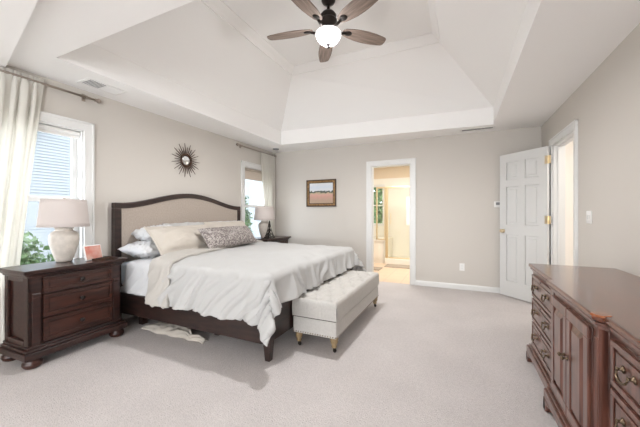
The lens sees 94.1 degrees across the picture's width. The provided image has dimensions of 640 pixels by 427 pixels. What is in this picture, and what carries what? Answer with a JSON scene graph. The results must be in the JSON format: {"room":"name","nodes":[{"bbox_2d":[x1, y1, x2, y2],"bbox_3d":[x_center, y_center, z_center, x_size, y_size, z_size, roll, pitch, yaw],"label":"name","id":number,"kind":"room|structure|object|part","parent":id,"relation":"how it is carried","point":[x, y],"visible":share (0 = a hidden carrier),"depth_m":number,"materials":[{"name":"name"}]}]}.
{"room":"bedroom","nodes":[
{"label":"bedroom","id":0,"kind":"room"},
{"bbox_2d":[6,65,274,255],"bbox_3d":[-3.183,-0.077,1.470,0.140,2.540,10.384,0,0,25],"label":"wall","id":1,"kind":"structure","parent":0,"point":[135,160],"depth_m":3.57,"materials":[{"name":"grey paint"}]},
{"bbox_2d":[0,0,37,66],"bbox_3d":[-1.897,-1.226,1.182,2.436,0.039,1.745,0,0,25],"label":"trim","id":2,"kind":"structure","parent":1,"relation":"attached to","point":[15,15],"depth_m":1.88,"materials":[{"name":"white paint"}]},
{"bbox_2d":[0,69,100,103],"bbox_3d":[-2.557,-1.169,2.566,0.070,0.070,1.220,0,0,25],"label":"curtain rod","id":3,"kind":"object","parent":1,"relation":"attached to","point":[83,96],"visible":1,"depth_m":2.76,"materials":[{"name":"silver metal"}]},
{"bbox_2d":[0,66,43,356],"bbox_3d":[-2.653,-0.017,2.335,0.051,2.380,0.774,0,0,25],"label":"curtain","id":4,"kind":"object","parent":3,"relation":"hanging from","point":[20,98],"visible":0.78,"depth_m":2.50,"materials":[{"name":"white fabric"}]},
{"bbox_2d":[28,111,94,258],"bbox_3d":[-2.599,-0.116,2.668,0.190,1.618,0.990,0,0,25],"label":"window","id":5,"kind":"structure","parent":1,"relation":"in","point":[81,134],"depth_m":3.01,"materials":[{"name":"white paint"}]},
{"bbox_3d":[-2.617,0.202,2.677,0.030,0.718,0.766,0,0,25],"label":"sash","id":6,"kind":"part","parent":5,"relation":"part of","materials":[{"name":"white paint"}]},
{"bbox_2d":[38,124,79,138],"bbox_3d":[-2.599,-0.788,2.668,0.044,0.072,0.760,0,0,25],"label":"roller shade","id":7,"kind":"object","parent":5,"relation":"attached to","point":[54,129],"depth_m":2.86,"materials":[{"name":"white fabric"}]},
{"bbox_3d":[-2.649,-0.471,2.691,0.030,0.708,0.766,0,0,25],"label":"sash","id":8,"kind":"part","parent":5,"relation":"part of","materials":[{"name":"white paint"}]},
{"bbox_2d":[0,313,132,357],"bbox_3d":[-3.116,1.152,1.429,0.016,0.082,10.367,0,0,25],"label":"baseboard","id":9,"kind":"structure","parent":1,"relation":"attached to","point":[124,316],"depth_m":3.37,"materials":[{"name":"white paint"}]},
{"bbox_2d":[173,144,198,176],"bbox_3d":[-1.851,-0.737,4.132,0.026,0.468,0.465,0,0,25],"label":"sunburst mirror","id":10,"kind":"object","parent":1,"relation":"attached to","point":[186,160],"visible":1,"depth_m":4.12,"materials":[{"name":"brown wood"}]},
{"bbox_3d":[-1.852,-0.737,4.130,0.026,0.189,0.190,0,0,25],"label":"ring frame","id":11,"kind":"part","parent":10,"relation":"part of","materials":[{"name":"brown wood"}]},
{"bbox_2d":[183,155,189,164],"bbox_3d":[-1.856,-0.737,4.132,0.016,0.140,0.140,0,0,25],"label":"mirror glass","id":12,"kind":"object","parent":10,"relation":"attached to","point":[186,158],"depth_m":4.13,"materials":[{"name":"white"}]},
{"bbox_2d":[241,160,263,222],"bbox_3d":[-1.217,-0.116,5.643,0.190,1.618,0.990,0,0,25],"label":"window","id":13,"kind":"structure","parent":1,"relation":"in","point":[250,171],"depth_m":5.37,"materials":[{"name":"white paint"}]},
{"bbox_2d":[245,168,261,181],"bbox_3d":[-1.217,-0.723,5.643,0.044,0.202,0.760,0,0,25],"label":"roller shade","id":14,"kind":"object","parent":13,"relation":"attached to","point":[254,174],"depth_m":5.58,"materials":[{"name":"beige fabric"}]},
{"bbox_3d":[-1.235,0.202,5.651,0.030,0.718,0.766,0,0,25],"label":"sash","id":15,"kind":"part","parent":13,"relation":"part of","materials":[{"name":"white paint"}]},
{"bbox_2d":[236,143,275,156],"bbox_3d":[-1.167,-1.169,5.559,0.070,0.070,1.180,0,0,25],"label":"curtain rod","id":16,"kind":"object","parent":1,"relation":"attached to","point":[237,144],"visible":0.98,"depth_m":5.35,"materials":[{"name":"silver metal"}]},
{"bbox_3d":[-1.158,-1.169,5.555,0.022,0.022,1.060,0,0,25],"label":"rod","id":17,"kind":"part","parent":16,"relation":"part of","materials":[{"name":"silver metal"}]},
{"bbox_2d":[261,152,274,235],"bbox_3d":[-1.010,-0.005,5.867,0.048,2.355,0.482,0,0,25],"label":"curtain","id":18,"kind":"object","parent":16,"relation":"hanging from","point":[267,161],"visible":0.44,"depth_m":5.86,"materials":[{"name":"white fabric"}]},
{"bbox_2d":[0,263,557,426],"bbox_3d":[-0.508,1.252,1.730,4.773,0.122,13.390,0,0,25],"label":"floor","id":19,"kind":"structure","parent":0,"point":[424,356],"depth_m":2.18,"materials":[{"name":"carpet"}]},
{"bbox_2d":[0,256,127,369],"bbox_3d":[-2.247,0.815,2.663,0.438,0.757,0.790,0,0,23],"label":"nightstand","id":20,"kind":"object","parent":19,"relation":"on","point":[51,307],"visible":0.99,"depth_m":2.44,"materials":[{"name":"brown wood"}]},
{"bbox_2d":[36,198,89,261],"bbox_3d":[-2.319,0.146,2.698,0.375,0.578,0.375,0,0,25],"label":"table lamp","id":21,"kind":"object","parent":20,"relation":"on","point":[62,215],"visible":1,"depth_m":2.61,"materials":[{"name":"ceramic"}]},
{"bbox_3d":[-2.319,-0.122,2.698,0.327,0.008,0.327,0,0,25],"label":"shade trim","id":22,"kind":"part","parent":21,"relation":"part of","materials":[{"name":"grey fabric"}]},
{"bbox_3d":[-2.319,0.116,2.698,0.375,0.008,0.375,0,0,25],"label":"shade trim","id":23,"kind":"part","parent":21,"relation":"part of","materials":[{"name":"grey fabric"}]},
{"bbox_3d":[-2.319,-0.003,2.698,0.370,0.240,0.370,0,0,25],"label":"lamp shade","id":24,"kind":"part","parent":21,"relation":"part of","materials":[{"name":"grey fabric"}]},
{"bbox_3d":[-2.240,1.073,2.660,0.415,0.090,0.780,0,0,23],"label":"moulding","id":25,"kind":"part","parent":20,"relation":"part of","materials":[{"name":"brown wood"}]},
{"bbox_3d":[-2.087,0.920,2.595,0.026,0.175,0.520,0,0,23],"label":"drawer","id":26,"kind":"part","parent":20,"relation":"part of","materials":[{"name":"brown wood"}]},
{"bbox_3d":[-2.087,0.731,2.595,0.026,0.175,0.520,0,0,23],"label":"drawer","id":27,"kind":"part","parent":20,"relation":"part of","materials":[{"name":"brown wood"}]},
{"bbox_3d":[-2.087,0.566,2.595,0.026,0.125,0.520,0,0,23],"label":"drawer","id":28,"kind":"part","parent":20,"relation":"part of","materials":[{"name":"brown wood"}]},
{"bbox_2d":[82,244,102,260],"bbox_3d":[-2.150,0.367,2.819,0.050,0.135,0.170,0,0,11],"label":"card","id":29,"kind":"object","parent":20,"relation":"on","point":[90,252],"visible":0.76,"depth_m":2.80,"materials":[{"name":"pink paper"}]},
{"bbox_2d":[92,256,112,260],"bbox_3d":[-2.062,0.423,2.827,0.040,0.024,0.190,0,0,11],"label":"tray","id":30,"kind":"object","parent":20,"relation":"on","point":[105,257],"visible":1,"depth_m":2.81,"materials":[{"name":"brown wood"}]},
{"bbox_2d":[141,322,207,343],"bbox_3d":[-1.423,1.157,2.988,0.861,0.075,0.237,0,0,25],"label":"crumpled cloth","id":31,"kind":"object","parent":19,"relation":"on","point":[171,330],"visible":0.92,"depth_m":2.93,"materials":[{"name":"beige fabric"}]},
{"bbox_2d":[111,194,351,361],"bbox_3d":[-0.906,0.460,3.729,2.065,1.467,2.040,0,0,25],"label":"bed","id":32,"kind":"object","parent":19,"relation":"on","point":[128,217],"visible":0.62,"depth_m":3.24,"materials":[{"name":"brown wood"}]},
{"bbox_3d":[-1.918,1.118,3.229,0.060,0.150,0.060,0,0,25],"label":"support leg","id":33,"kind":"part","parent":32,"relation":"part of","materials":[{"name":"black wood"}]},
{"bbox_3d":[-1.810,0.460,4.149,0.070,1.467,2.040,0,0,25],"label":"headboard frame","id":34,"kind":"part","parent":32,"relation":"part of","materials":[{"name":"brown wood"}]},
{"bbox_3d":[-1.810,0.290,4.149,0.042,1.005,1.900,0,0,25],"label":"headboard panel","id":35,"kind":"part","parent":32,"relation":"part of","materials":[{"name":"beige fabric"}]},
{"bbox_3d":[-1.315,0.953,2.813,1.955,0.210,0.035,0,0,25],"label":"rail","id":36,"kind":"part","parent":32,"relation":"part of","materials":[{"name":"brown wood"}]},
{"bbox_3d":[-0.417,0.973,2.417,0.072,0.440,0.072,0,0,25],"label":"leg","id":37,"kind":"part","parent":32,"relation":"part of","materials":[{"name":"brown wood"}]},
{"bbox_3d":[0.008,0.900,3.304,0.035,0.275,1.900,0,0,25],"label":"foot rail","id":38,"kind":"part","parent":32,"relation":"part of","materials":[{"name":"brown wood"}]},
{"bbox_3d":[-0.890,0.909,3.721,1.950,0.233,1.960,0,0,25],"label":"box spring","id":39,"kind":"object","parent":32,"relation":"on","visible":0},
{"bbox_2d":[121,261,129,284],"bbox_3d":[-0.890,0.659,3.721,1.950,0.263,1.960,0,0,25],"label":"mattress","id":40,"kind":"object","parent":39,"relation":"on","point":[123,266],"visible":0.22,"depth_m":3.22,"materials":[{"name":"grey fabric"}]},
{"bbox_2d":[162,222,203,225],"bbox_3d":[-1.719,0.284,3.987,0.300,0.344,0.742,0,0,21],"label":"pillow","id":41,"kind":"object","parent":40,"relation":"on","point":[184,223],"visible":0.15,"depth_m":3.93,"materials":[{"name":"grey fabric"}]},
{"bbox_2d":[123,244,245,295],"bbox_3d":[-1.342,0.639,3.927,0.547,0.351,2.175,0,0,25],"label":"sheet","id":42,"kind":"object","parent":40,"relation":"on","point":[135,282],"visible":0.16,"depth_m":3.01,"materials":[{"name":"grey fabric"}]},
{"bbox_2d":[117,240,160,257],"bbox_3d":[-1.907,0.397,3.413,0.400,0.225,0.560,0,0,17],"label":"pillow","id":43,"kind":"object","parent":42,"relation":"on","point":[142,249],"visible":0.48,"depth_m":3.19,"materials":[{"name":"grey fabric"}]},
{"bbox_2d":[131,224,170,241],"bbox_3d":[-1.872,0.248,3.514,0.359,0.244,0.520,0,0,31],"label":"pillow","id":44,"kind":"object","parent":43,"relation":"on","point":[141,234],"visible":0.23,"depth_m":3.33,"materials":[{"name":"grey fabric"}]},
{"bbox_2d":[157,242,366,346],"bbox_3d":[-0.588,0.690,3.530,1.771,0.519,2.496,0,0,22],"label":"duvet","id":45,"kind":"object","parent":40,"relation":"on","point":[250,282],"visible":0.97,"depth_m":2.62,"materials":[{"name":"grey fabric"}]},
{"bbox_2d":[145,240,262,308],"bbox_3d":[-1.282,0.639,3.895,0.322,0.470,2.368,0,0,13],"label":"blanket","id":46,"kind":"object","parent":45,"relation":"on","point":[159,267],"visible":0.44,"depth_m":2.83,"materials":[{"name":"grey fabric"}]},
{"bbox_2d":[144,224,208,254],"bbox_3d":[-1.585,0.293,3.546,0.307,0.297,0.860,0,0,28],"label":"pillow sham","id":47,"kind":"object","parent":46,"relation":"on","point":[167,239],"visible":0.72,"depth_m":3.34,"materials":[{"name":"beige fabric"}]},
{"bbox_2d":[203,221,245,227],"bbox_3d":[-1.291,0.277,4.377,0.275,0.326,0.860,0,0,23],"label":"pillow sham","id":48,"kind":"object","parent":46,"relation":"on","point":[230,223],"visible":0.32,"depth_m":4.26,"materials":[{"name":"beige fabric"}]},
{"bbox_2d":[198,226,256,248],"bbox_3d":[-1.181,0.298,3.940,0.231,0.256,0.982,0,0,22],"label":"lumbar cushion","id":49,"kind":"object","parent":46,"relation":"on","point":[217,237],"visible":0.98,"depth_m":3.77,"materials":[{"name":"grey fabric"}]},
{"bbox_2d":[255,236,290,242],"bbox_3d":[-0.909,0.815,5.461,0.438,0.757,0.790,0,0,25],"label":"nightstand","id":50,"kind":"object","parent":19,"relation":"on","point":[281,239],"visible":0.18,"depth_m":5.39,"materials":[{"name":"brown wood"}]},
{"bbox_2d":[254,206,274,237],"bbox_3d":[-0.999,0.146,5.349,0.375,0.578,0.375,0,0,25],"label":"table lamp","id":51,"kind":"object","parent":50,"relation":"on","point":[263,213],"visible":0.93,"depth_m":5.24,"materials":[{"name":"ceramic"}]},
{"bbox_3d":[-0.999,-0.003,5.349,0.370,0.240,0.370,0,0,25],"label":"lamp shade","id":52,"kind":"part","parent":51,"relation":"part of","materials":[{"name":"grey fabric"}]},
{"bbox_2d":[264,220,274,238],"bbox_3d":[-0.894,0.264,5.267,0.150,0.348,0.150,0,0,25],"label":"figurine","id":53,"kind":"object","parent":50,"relation":"on","point":[269,224],"visible":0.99,"depth_m":5.26,"materials":[{"name":"brown metal"}]},
{"bbox_2d":[292,270,378,352],"bbox_3d":[0.254,0.973,3.253,0.435,0.440,1.473,0,0,25],"label":"storage bench","id":54,"kind":"object","parent":19,"relation":"on","point":[326,310],"visible":0.98,"depth_m":2.69,"materials":[{"name":"fabric"}]},
{"bbox_3d":[-0.189,1.109,2.701,0.072,0.088,0.071,0,0,25],"label":"leg","id":55,"kind":"part","parent":54,"relation":"part of","materials":[{"name":"brown wood"}]},
{"bbox_3d":[0.121,1.109,2.557,0.072,0.088,0.071,0,0,25],"label":"leg","id":56,"kind":"part","parent":54,"relation":"part of","materials":[{"name":"brown wood"}]},
{"bbox_2d":[292,270,378,321],"bbox_3d":[0.254,0.833,3.253,0.435,0.160,1.473,0,0,25],"label":"seat cushion","id":57,"kind":"object","parent":54,"relation":"on","point":[335,298],"depth_m":2.79,"materials":[{"name":"fabric"}]},
{"bbox_3d":[0.255,1.051,3.250,0.424,0.013,1.462,0,0,25],"label":"nailhead trim","id":58,"kind":"part","parent":54,"relation":"part of","materials":[{"name":"silver metal"}]},
{"bbox_2d":[374,237,392,262],"bbox_3d":[0.968,0.913,7.875,1.700,0.560,0.980,0,0,25],"label":"bathtub","id":59,"kind":"object","parent":19,"relation":"on","point":[379,245],"visible":0.24,"depth_m":7.16,"materials":[{"name":"white ceramic"}]},
{"bbox_2d":[376,186,409,264],"bbox_3d":[2.197,0.277,7.293,1.440,1.828,1.000,0,0,25],"label":"shower enclosure","id":60,"kind":"object","parent":19,"relation":"on","point":[391,260],"visible":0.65,"depth_m":7.08,"materials":[{"name":"white"}]},
{"bbox_2d":[384,264,409,268],"bbox_3d":[1.799,1.183,6.662,0.650,0.016,0.360,0,0,25],"label":"bath mat","id":61,"kind":"object","parent":19,"relation":"on","point":[387,265],"visible":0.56,"depth_m":6.60,"materials":[{"name":"beige fabric"}]},
{"bbox_2d":[526,263,639,426],"bbox_3d":[1.489,0.797,1.403,0.592,0.792,2.040,0,0,25],"label":"dresser","id":62,"kind":"object","parent":19,"relation":"on","point":[584,349],"visible":1,"depth_m":1.40,"materials":[{"name":"brown wood"}]},
{"bbox_3d":[1.605,0.747,2.237,0.030,0.050,0.103,0,0,25],"label":"bail pull","id":63,"kind":"part","parent":62,"relation":"part of","materials":[{"name":"gold metal"}]},
{"bbox_3d":[1.605,0.562,2.237,0.030,0.050,0.103,0,0,25],"label":"bail pull","id":64,"kind":"part","parent":62,"relation":"part of","materials":[{"name":"gold metal"}]},
{"bbox_3d":[1.564,0.935,2.094,0.022,0.175,0.555,0,0,25],"label":"drawer","id":65,"kind":"part","parent":62,"relation":"part of","materials":[{"name":"brown wood"}]},
{"bbox_3d":[1.564,0.748,2.094,0.022,0.170,0.555,0,0,25],"label":"drawer","id":66,"kind":"part","parent":62,"relation":"part of","materials":[{"name":"brown wood"}]},
{"bbox_3d":[1.564,0.563,2.094,0.022,0.170,0.555,0,0,25],"label":"drawer","id":67,"kind":"part","parent":62,"relation":"part of","materials":[{"name":"brown wood"}]},
{"bbox_3d":[1.481,0.934,1.969,0.030,0.050,0.103,0,0,25],"label":"bail pull","id":68,"kind":"part","parent":62,"relation":"part of","materials":[{"name":"gold metal"}]},
{"bbox_3d":[1.481,0.747,1.969,0.030,0.050,0.103,0,0,25],"label":"bail pull","id":69,"kind":"part","parent":62,"relation":"part of","materials":[{"name":"gold metal"}]},
{"bbox_3d":[1.481,0.562,1.969,0.030,0.050,0.103,0,0,25],"label":"bail pull","id":70,"kind":"part","parent":62,"relation":"part of","materials":[{"name":"gold metal"}]},
{"bbox_3d":[1.494,1.081,1.401,0.580,0.085,2.040,0,0,25],"label":"moulding","id":71,"kind":"part","parent":62,"relation":"part of","materials":[{"name":"brown wood"}]},
{"bbox_3d":[1.306,0.748,1.627,0.016,0.428,0.160,0,0,25],"label":"raised panel","id":72,"kind":"part","parent":62,"relation":"part of","materials":[{"name":"brown wood"}]},
{"bbox_3d":[1.312,0.748,1.625,0.024,0.540,0.272,0,0,25],"label":"cabinet door","id":73,"kind":"part","parent":62,"relation":"part of","materials":[{"name":"brown wood"}]},
{"bbox_3d":[1.189,0.748,1.376,0.016,0.428,0.160,0,0,25],"label":"raised panel","id":74,"kind":"part","parent":62,"relation":"part of","materials":[{"name":"brown wood"}]},
{"bbox_3d":[1.195,0.748,1.373,0.024,0.540,0.272,0,0,25],"label":"cabinet door","id":75,"kind":"part","parent":62,"relation":"part of","materials":[{"name":"brown wood"}]},
{"bbox_3d":[1.504,0.446,1.396,0.558,0.034,1.996,0,0,25],"label":"cornice","id":76,"kind":"part","parent":62,"relation":"part of","materials":[{"name":"brown wood"}]},
{"bbox_3d":[1.041,0.747,1.022,0.030,0.050,0.103,0,0,25],"label":"bail pull","id":77,"kind":"part","parent":62,"relation":"part of","materials":[{"name":"gold metal"}]},
{"bbox_3d":[1.004,0.748,0.890,0.022,0.170,0.530,0,0,25],"label":"drawer","id":78,"kind":"part","parent":62,"relation":"part of","materials":[{"name":"brown wood"}]},
{"bbox_3d":[1.004,0.563,0.890,0.022,0.170,0.530,0,0,25],"label":"drawer","id":79,"kind":"part","parent":62,"relation":"part of","materials":[{"name":"brown wood"}]},
{"bbox_3d":[1.041,0.562,1.022,0.030,0.050,0.103,0,0,25],"label":"bail pull","id":80,"kind":"part","parent":62,"relation":"part of","materials":[{"name":"gold metal"}]},
{"bbox_2d":[7,0,639,152],"bbox_3d":[-1.073,-1.777,0.490,4.713,1.060,10.584,0,0,25],"label":"ceiling","id":81,"kind":"structure","parent":0,"point":[442,67],"depth_m":3.36,"materials":[{"name":"white paint"}]},
{"bbox_2d":[77,78,127,95],"bbox_3d":[-2.133,-1.243,2.932,0.200,0.008,0.360,0,0,25],"label":"ceiling vent","id":82,"kind":"object","parent":81,"relation":"in","point":[89,82],"visible":1,"depth_m":2.92,"materials":[{"name":"white plastic"}]},
{"bbox_2d":[267,0,385,61],"bbox_3d":[0.052,-1.955,3.053,1.286,0.504,1.279,0,0,25],"label":"ceiling fan","id":83,"kind":"object","parent":81,"relation":"hanging from","point":[328,34],"visible":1,"depth_m":3.01,"materials":[{"name":"brown wood"}]},
{"bbox_3d":[-0.320,-1.907,3.178,0.510,0.008,0.164,0,11,15],"label":"blade","id":84,"kind":"part","parent":83,"relation":"part of","materials":[{"name":"brown wood"}]},
{"bbox_3d":[-0.142,-1.907,2.717,0.164,0.008,0.510,13,7,32],"label":"blade","id":85,"kind":"part","parent":83,"relation":"part of","materials":[{"name":"brown wood"}]},
{"bbox_3d":[-0.068,-1.887,3.115,0.213,0.048,0.067,0,11,15],"label":"blade arm","id":86,"kind":"part","parent":83,"relation":"part of","materials":[{"name":"brown metal"}]},
{"bbox_3d":[-0.004,-1.887,2.936,0.067,0.048,0.213,13,7,32],"label":"blade arm","id":87,"kind":"part","parent":83,"relation":"part of","materials":[{"name":"brown metal"}]},
{"bbox_3d":[0.064,-1.907,3.489,0.164,0.008,0.510,-11,1,-3],"label":"blade","id":88,"kind":"part","parent":83,"relation":"part of","materials":[{"name":"brown wood"}]},
{"bbox_3d":[0.086,-1.804,3.069,0.260,0.125,0.260,0,0,25],"label":"lamp shade","id":89,"kind":"part","parent":83,"relation":"part of","materials":[{"name":"white glass"}]},
{"bbox_3d":[0.185,-1.887,2.942,0.067,0.048,0.213,14,-9,-38],"label":"blade arm","id":90,"kind":"part","parent":83,"relation":"part of","materials":[{"name":"brown metal"}]},
{"bbox_3d":[0.238,-1.887,3.124,0.213,0.048,0.067,0,-11,-21],"label":"blade arm","id":91,"kind":"part","parent":83,"relation":"part of","materials":[{"name":"brown metal"}]},
{"bbox_3d":[0.351,-1.907,2.743,0.164,0.008,0.510,14,-9,-38],"label":"blade","id":92,"kind":"part","parent":83,"relation":"part of","materials":[{"name":"brown wood"}]},
{"bbox_3d":[0.478,-1.907,3.220,0.510,0.008,0.164,0,-11,-21],"label":"blade","id":93,"kind":"part","parent":83,"relation":"part of","materials":[{"name":"brown wood"}]},
{"bbox_2d":[460,126,494,131],"bbox_3d":[2.314,-1.243,4.388,0.460,0.008,0.130,0,0,25],"label":"ceiling vent","id":94,"kind":"object","parent":81,"relation":"in","point":[490,127],"visible":1,"depth_m":4.39,"materials":[{"name":"white plastic"}]},
{"bbox_2d":[374,166,409,256],"bbox_3d":[1.758,-0.027,8.115,3.150,2.440,0.100,0,0,25],"label":"wall","id":95,"kind":"structure","parent":0,"point":[398,198],"depth_m":7.92,"materials":[{"name":"beige paint"}]},
{"bbox_2d":[374,184,384,225],"bbox_3d":[1.457,-0.227,8.216,0.680,1.120,0.070,0,0,25],"label":"window","id":96,"kind":"structure","parent":95,"relation":"in","point":[382,185],"depth_m":8.06,"materials":[{"name":"white paint"}]},
{"bbox_2d":[275,126,541,287],"bbox_3d":[1.131,-0.077,5.257,4.773,2.540,0.120,0,0,25],"label":"wall","id":97,"kind":"structure","parent":0,"point":[458,176],"depth_m":4.87,"materials":[{"name":"grey paint"}]},
{"bbox_2d":[306,179,335,206],"bbox_3d":[0.019,-0.390,5.690,0.620,0.515,0.029,0,0,25],"label":"framed painting","id":98,"kind":"object","parent":97,"relation":"attached to","point":[319,193],"visible":1,"depth_m":5.69,"materials":[{"name":"brown wood"}]},
{"bbox_3d":[0.022,-0.390,5.697,0.516,0.411,0.015,0,0,25],"label":"frame","id":99,"kind":"part","parent":98,"relation":"part of","materials":[{"name":"brown wood"}]},
{"bbox_2d":[366,158,415,284],"bbox_3d":[1.242,0.134,5.200,0.846,2.118,0.165,0,0,25],"label":"door frame","id":100,"kind":"structure","parent":97,"relation":"in","point":[370,165],"depth_m":5.20,"materials":[{"name":"white paint"}]},
{"bbox_2d":[416,280,499,292],"bbox_3d":[1.111,1.152,5.191,4.513,0.082,0.016,0,0,25],"label":"baseboard","id":101,"kind":"structure","parent":97,"relation":"attached to","point":[418,282],"depth_m":4.68,"materials":[{"name":"white paint"}]},
{"bbox_2d":[459,263,464,270],"bbox_3d":[2.230,0.841,4.675,0.072,0.115,0.010,0,0,25],"label":"wall outlet","id":102,"kind":"object","parent":97,"relation":"attached to","point":[461,265],"visible":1,"depth_m":4.67,"materials":[{"name":"white plastic"}]},
{"bbox_2d":[494,201,499,206],"bbox_3d":[2.669,-0.137,4.458,0.105,0.090,0.032,0,0,25],"label":"thermostat","id":103,"kind":"object","parent":97,"relation":"attached to","point":[496,203],"visible":0.56,"depth_m":4.45,"materials":[{"name":"white plastic"}]},
{"bbox_2d":[565,141,572,265],"bbox_3d":[4.196,-0.027,4.170,1.703,2.440,0.100,0,0,25],"label":"wall","id":104,"kind":"structure","parent":0,"point":[569,147],"depth_m":4.37,"materials":[{"name":"white paint"}]},
{"bbox_2d":[542,23,639,276],"bbox_3d":[1.028,-0.077,-0.486,0.120,2.540,10.384,0,0,25],"label":"wall","id":105,"kind":"structure","parent":0,"point":[606,106],"depth_m":2.35,"materials":[{"name":"grey paint"}]},
{"bbox_2d":[549,119,577,265],"bbox_3d":[2.799,0.129,3.358,0.147,2.128,0.956,0,0,25],"label":"door frame","id":106,"kind":"structure","parent":105,"relation":"in","point":[557,151],"depth_m":3.69,"materials":[{"name":"white paint"}]},
{"bbox_2d":[499,146,550,302],"bbox_3d":[2.776,0.166,4.055,0.149,2.030,0.710,0,0,-18],"label":"door","id":107,"kind":"structure","parent":106,"relation":"attached to","point":[525,219],"depth_m":4.04,"materials":[{"name":"white paint"}]},
{"bbox_3d":[2.728,-0.604,4.204,0.029,0.250,0.188,0,0,-18],"label":"panel","id":108,"kind":"part","parent":107,"relation":"part of","materials":[{"name":"white paint"}]},
{"bbox_3d":[2.728,-0.109,4.204,0.029,0.540,0.188,0,0,-18],"label":"panel","id":109,"kind":"part","parent":107,"relation":"part of","materials":[{"name":"white paint"}]},
{"bbox_3d":[2.728,0.631,4.204,0.029,0.660,0.188,0,0,-18],"label":"panel","id":110,"kind":"part","parent":107,"relation":"part of","materials":[{"name":"white paint"}]},
{"bbox_3d":[2.814,-0.604,3.940,0.029,0.250,0.188,0,0,-18],"label":"panel","id":111,"kind":"part","parent":107,"relation":"part of","materials":[{"name":"white paint"}]},
{"bbox_3d":[2.814,-0.109,3.940,0.029,0.540,0.188,0,0,-18],"label":"panel","id":112,"kind":"part","parent":107,"relation":"part of","materials":[{"name":"white paint"}]},
{"bbox_3d":[2.814,0.631,3.940,0.029,0.660,0.188,0,0,-18],"label":"panel","id":113,"kind":"part","parent":107,"relation":"part of","materials":[{"name":"white paint"}]},
{"bbox_2d":[586,211,591,223],"bbox_3d":[2.434,0.033,2.696,0.011,0.115,0.115,0,0,25],"label":"light switch","id":114,"kind":"object","parent":105,"relation":"attached to","point":[588,213],"visible":1,"depth_m":2.68,"materials":[{"name":"white plastic"}]},
{"label":"outside","id":115,"kind":"structure","parent":0,"visible":0},
{"bbox_3d":[-13.191,1.918,11.641,26.264,0.050,40.000,0,0,25],"label":"ground","id":116,"kind":"structure","parent":115,"visible":0},
{"bbox_2d":[20,231,54,264],"bbox_3d":[-3.663,0.975,3.402,1.073,1.840,1.167,0,0,25],"label":"shrub","id":117,"kind":"object","parent":116,"relation":"on","point":[25,259],"visible":0.08,"depth_m":3.58,"materials":[{"name":"green plant"}]},
{"bbox_2d":[22,131,262,261],"bbox_3d":[-5.196,-0.932,12.668,4.300,5.650,15.800,0,0,25],"label":"house","id":118,"kind":"structure","parent":116,"relation":"on","point":[51,164],"depth_m":6.59,"materials":[{"name":"grey"}]},
{"bbox_2d":[245,195,253,233],"bbox_3d":[-1.878,0.633,6.765,0.764,2.522,0.689,0,0,25],"label":"shrub","id":119,"kind":"object","parent":116,"relation":"on","point":[247,215],"visible":0.04,"depth_m":6.75,"materials":[{"name":"green plant"}]},
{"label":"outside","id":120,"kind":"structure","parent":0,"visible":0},
{"bbox_3d":[8.970,1.918,14.247,11.736,0.050,16.600,0,0,25],"label":"ground","id":121,"kind":"structure","parent":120,"visible":0},
{"bbox_2d":[374,187,382,222],"bbox_3d":[1.880,-0.045,10.540,2.722,3.881,2.277,0,0,25],"label":"tree","id":122,"kind":"object","parent":121,"relation":"on","point":[380,191],"visible":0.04,"depth_m":9.58,"materials":[{"name":"green plant"}]}
]}

